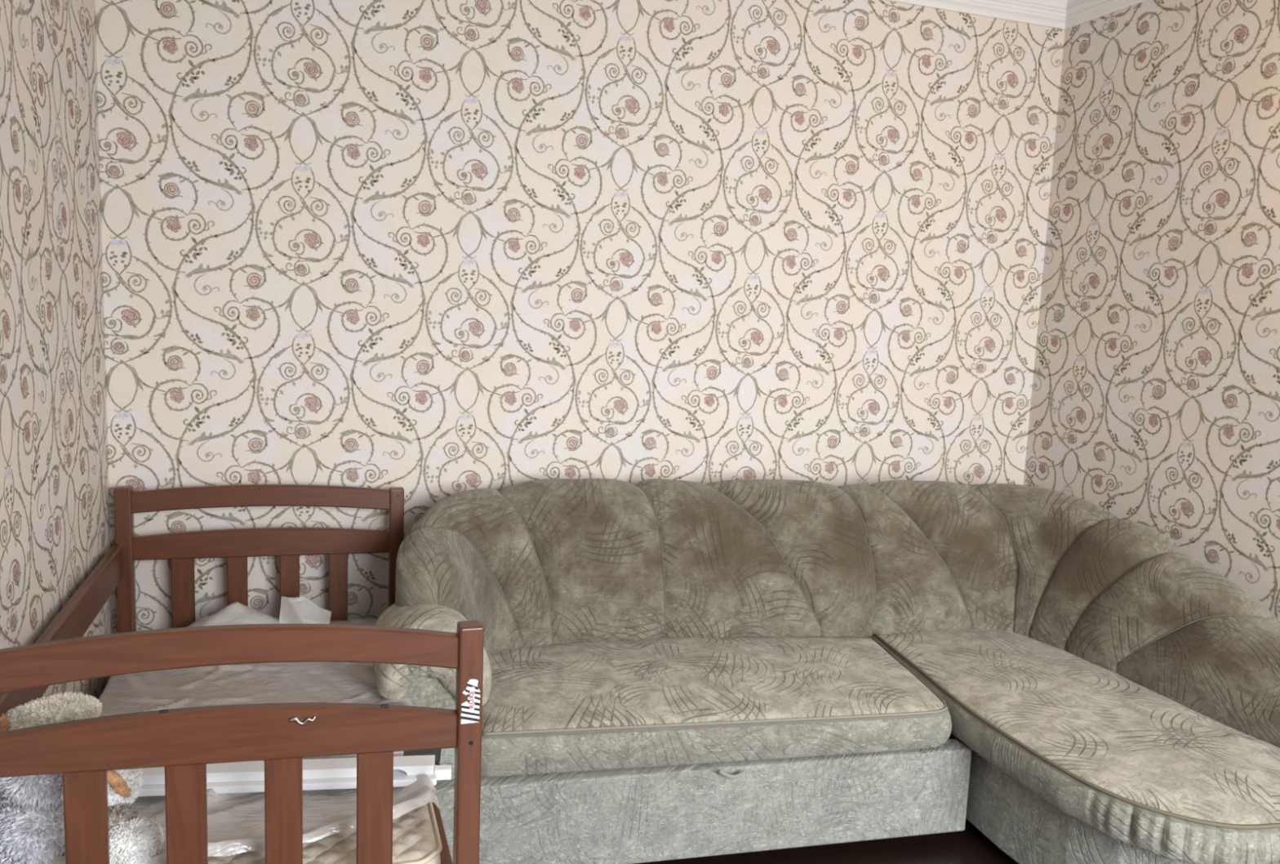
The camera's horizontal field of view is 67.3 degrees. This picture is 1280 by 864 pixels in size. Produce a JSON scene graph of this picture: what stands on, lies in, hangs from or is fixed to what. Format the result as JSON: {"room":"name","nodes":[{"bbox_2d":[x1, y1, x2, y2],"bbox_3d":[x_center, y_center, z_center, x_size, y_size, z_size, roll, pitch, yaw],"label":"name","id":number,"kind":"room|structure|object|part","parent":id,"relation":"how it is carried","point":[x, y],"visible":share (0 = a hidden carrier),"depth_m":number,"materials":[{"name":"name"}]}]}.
{"room":"living room","nodes":[
{"label":"living room","id":0,"kind":"room"},
{"bbox_2d":[0,0,113,799],"bbox_3d":[-0.885,-0.049,0.542,0.121,3.020,5.050,0,8,-19],"label":"wall","id":1,"kind":"structure","parent":0,"point":[55,513],"depth_m":2.33,"materials":[{"name":"paper"}]},
{"bbox_2d":[94,0,1065,633],"bbox_3d":[-0.001,-0.392,3.547,3.728,3.020,0.121,0,8,-19],"label":"wall","id":2,"kind":"structure","parent":0,"point":[434,250],"depth_m":3.34,"materials":[{"name":"paper"}]},
{"bbox_2d":[887,0,1067,29],"bbox_3d":[0.078,-1.754,3.308,3.488,0.262,0.022,0,8,-19],"label":"trim","id":3,"kind":"structure","parent":2,"relation":"attached to","point":[1048,13],"depth_m":3.79,"materials":[{"name":"white paint"}]},
{"bbox_2d":[635,818,1018,863],"bbox_3d":[0.755,1.482,1.329,3.728,0.080,5.320,0,8,-19],"label":"floor","id":4,"kind":"structure","parent":0,"point":[970,845],"depth_m":2.85,"materials":[{"name":"brown wood"}]},
{"bbox_2d":[0,484,484,863],"bbox_3d":[-0.967,0.729,2.412,0.877,1.002,1.555,0,8,-19],"label":"bed","id":5,"kind":"object","parent":4,"relation":"on","point":[181,740],"visible":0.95,"depth_m":1.71,"materials":[{"name":"brown wood"}]},
{"bbox_3d":[-1.359,0.491,2.249,0.029,0.108,1.515,0,8,-19],"label":"guard rail","id":6,"kind":"part","parent":5,"relation":"part of","materials":[{"name":"brown wood"}]},
{"bbox_3d":[-1.594,0.647,2.992,0.047,0.968,0.044,0,8,-19],"label":"post","id":7,"kind":"part","parent":5,"relation":"part of","materials":[{"name":"brown wood"}]},
{"bbox_3d":[-0.714,0.530,1.667,0.790,0.115,0.026,0,8,-19],"label":"arched rail","id":8,"kind":"part","parent":5,"relation":"part of","materials":[{"name":"brown wood"}]},
{"bbox_3d":[-0.708,0.384,1.649,0.790,0.106,0.026,0,8,-19],"label":"arched rail","id":9,"kind":"part","parent":5,"relation":"part of","materials":[{"name":"brown wood"}]},
{"bbox_3d":[-1.198,0.354,3.085,0.768,0.094,0.026,0,8,-19],"label":"arched rail","id":10,"kind":"part","parent":5,"relation":"part of","materials":[{"name":"brown wood"}]},
{"bbox_3d":[-1.192,0.213,3.067,0.768,0.092,0.026,0,8,-19],"label":"arched rail","id":11,"kind":"part","parent":5,"relation":"part of","materials":[{"name":"brown wood"}]},
{"bbox_3d":[-0.605,0.503,1.685,0.017,0.010,0.009,0,8,-17],"label":"clip plate","id":12,"kind":"part","parent":5,"relation":"part of","materials":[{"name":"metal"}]},
{"bbox_2d":[208,800,442,863],"bbox_3d":[-0.976,0.790,2.429,0.776,0.120,1.432,0,8,-19],"label":"mattress","id":13,"kind":"object","parent":5,"relation":"on","point":[416,839],"visible":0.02,"depth_m":1.90,"materials":[{"name":"fabric"}]},
{"bbox_2d":[40,595,438,863],"bbox_3d":[-0.979,0.672,2.433,0.812,0.145,1.379,0,8,-19],"label":"plastic sheet","id":14,"kind":"object","parent":13,"relation":"on","point":[235,820],"visible":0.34,"depth_m":2.53,"materials":[{"name":"plastic"}]},
{"bbox_2d":[0,691,164,863],"bbox_3d":[-1.076,0.672,1.792,0.330,0.309,0.312,-2,8,-30],"label":"plush toy","id":15,"kind":"object","parent":14,"relation":"on","point":[32,822],"visible":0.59,"depth_m":1.75,"materials":[{"name":"white fur"}]},
{"bbox_2d":[137,764,436,796],"bbox_3d":[-0.798,0.746,2.056,0.715,0.016,0.068,1,7,-9],"label":"board","id":16,"kind":"object","parent":14,"relation":"on","point":[398,780],"visible":0.34,"depth_m":2.04,"materials":[{"name":"laminate"}]},
{"bbox_2d":[140,755,451,784],"bbox_3d":[-0.787,0.734,2.067,0.750,0.037,0.050,1,7,-9],"label":"board","id":17,"kind":"object","parent":16,"relation":"on","point":[315,768],"visible":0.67,"depth_m":2.06,"materials":[{"name":"laminate"}]},
{"bbox_2d":[259,748,441,764],"bbox_3d":[-0.729,0.723,2.204,0.538,0.031,0.194,1,7,-9],"label":"panel","id":18,"kind":"object","parent":14,"relation":"on","point":[437,752],"depth_m":2.17,"materials":[{"name":"plastic"}]},
{"bbox_3d":[-0.737,0.719,2.155,0.406,0.012,0.045,1,7,-9],"label":"cream strip","id":19,"kind":"part","parent":18,"relation":"part of","materials":[{"name":"white plastic"}]},
{"bbox_3d":[-0.827,0.656,3.254,0.046,0.948,0.044,0,8,-19],"label":"post","id":20,"kind":"part","parent":5,"relation":"part of","materials":[{"name":"brown wood"}]},
{"bbox_3d":[-0.591,0.896,2.563,0.030,0.125,1.470,0,8,-19],"label":"rail","id":21,"kind":"part","parent":5,"relation":"part of","materials":[{"name":"brown wood"}]},
{"bbox_3d":[-0.333,0.839,1.839,0.044,0.979,0.044,0,8,-19],"label":"post","id":22,"kind":"part","parent":5,"relation":"part of","materials":[{"name":"brown wood"}]},
{"bbox_3d":[-0.310,0.492,1.774,0.009,0.045,0.001,0,8,-19],"label":"letter plate","id":23,"kind":"part","parent":5,"relation":"part of","materials":[{"name":"white plastic"}]},
{"bbox_2d":[373,478,1279,863],"bbox_3d":[0.745,0.724,3.094,2.988,0.977,1.612,3,7,6],"label":"sofa","id":24,"kind":"object","parent":4,"relation":"on","point":[673,669],"visible":0.96,"depth_m":2.91,"materials":[{"name":"fabric"}]},
{"bbox_3d":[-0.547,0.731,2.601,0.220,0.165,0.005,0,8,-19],"label":"armrest","id":25,"kind":"part","parent":24,"relation":"part of","materials":[{"name":"fabric"}]},
{"bbox_3d":[-0.579,0.942,2.816,0.103,0.430,0.515,0,8,-19],"label":"armrest","id":26,"kind":"part","parent":24,"relation":"part of","materials":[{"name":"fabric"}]},
{"bbox_3d":[-0.594,0.669,2.992,0.286,0.761,0.509,4,7,16],"label":"panel","id":27,"kind":"part","parent":24,"relation":"part of","materials":[{"name":"fabric"}]},
{"bbox_3d":[-0.558,0.632,3.190,0.494,0.884,0.234,-2,8,-31],"label":"panel","id":28,"kind":"part","parent":24,"relation":"part of","materials":[{"name":"fabric"}]},
{"bbox_3d":[-0.222,0.620,3.336,0.583,0.911,0.260,0,8,-19],"label":"panel","id":29,"kind":"part","parent":24,"relation":"part of","materials":[{"name":"fabric"}]},
{"bbox_3d":[0.209,1.065,2.742,1.590,0.263,0.078,1,7,-14],"label":"drawer","id":30,"kind":"part","parent":24,"relation":"part of","materials":[{"name":"fabric"}]},
{"bbox_2d":[480,636,951,777],"bbox_3d":[0.179,0.809,3.044,1.527,0.155,0.733,1,7,-12],"label":"seat cushion","id":31,"kind":"object","parent":24,"relation":"on","point":[556,706],"depth_m":2.81,"materials":[{"name":"fabric"}]},
{"bbox_3d":[0.304,0.625,3.470,0.685,0.909,0.242,1,7,-13],"label":"panel","id":32,"kind":"part","parent":24,"relation":"part of","materials":[{"name":"fabric"}]},
{"bbox_3d":[0.518,0.627,3.527,0.650,0.905,0.242,1,7,-12],"label":"panel","id":33,"kind":"part","parent":24,"relation":"part of","materials":[{"name":"fabric"}]},
{"bbox_3d":[0.958,0.645,3.578,0.552,0.882,0.191,4,7,14],"label":"panel","id":34,"kind":"part","parent":24,"relation":"part of","materials":[{"name":"fabric"}]},
{"bbox_3d":[1.104,0.629,3.692,0.601,0.896,0.235,3,7,2],"label":"panel","id":35,"kind":"part","parent":24,"relation":"part of","materials":[{"name":"fabric"}]},
{"bbox_3d":[1.478,0.656,3.624,0.233,0.891,0.607,-4,9,-39],"label":"panel","id":36,"kind":"part","parent":24,"relation":"part of","materials":[{"name":"fabric"}]},
{"bbox_2d":[874,628,1279,863],"bbox_3d":[1.445,0.875,2.959,0.997,0.137,1.479,0,8,-19],"label":"cushion","id":37,"kind":"object","parent":24,"relation":"on","point":[1142,763],"depth_m":2.67,"materials":[{"name":"fabric"}]},
{"bbox_3d":[1.615,0.706,3.353,0.246,0.817,0.454,0,8,-19],"label":"panel","id":38,"kind":"part","parent":24,"relation":"part of","materials":[{"name":"fabric"}]},
{"bbox_3d":[1.701,0.745,3.130,0.226,0.711,0.639,-1,8,-27],"label":"panel","id":39,"kind":"part","parent":24,"relation":"part of","materials":[{"name":"fabric"}]},
{"bbox_3d":[1.852,0.819,2.720,0.270,0.505,1.066,0,8,-19],"label":"panel","id":40,"kind":"part","parent":24,"relation":"part of","materials":[{"name":"fabric"}]},
{"bbox_2d":[1022,0,1279,620],"bbox_3d":[2.531,-0.055,1.701,0.121,3.020,5.050,0,8,-19],"label":"wall","id":41,"kind":"structure","parent":0,"point":[1155,397],"depth_m":3.41,"materials":[{"name":"paper"}]},
{"bbox_2d":[1064,0,1146,29],"bbox_3d":[2.521,-1.426,1.505,0.022,0.262,5.050,0,8,-19],"label":"trim","id":42,"kind":"structure","parent":41,"relation":"attached to","point":[1077,11],"depth_m":3.75,"materials":[{"name":"white paint"}]}
]}

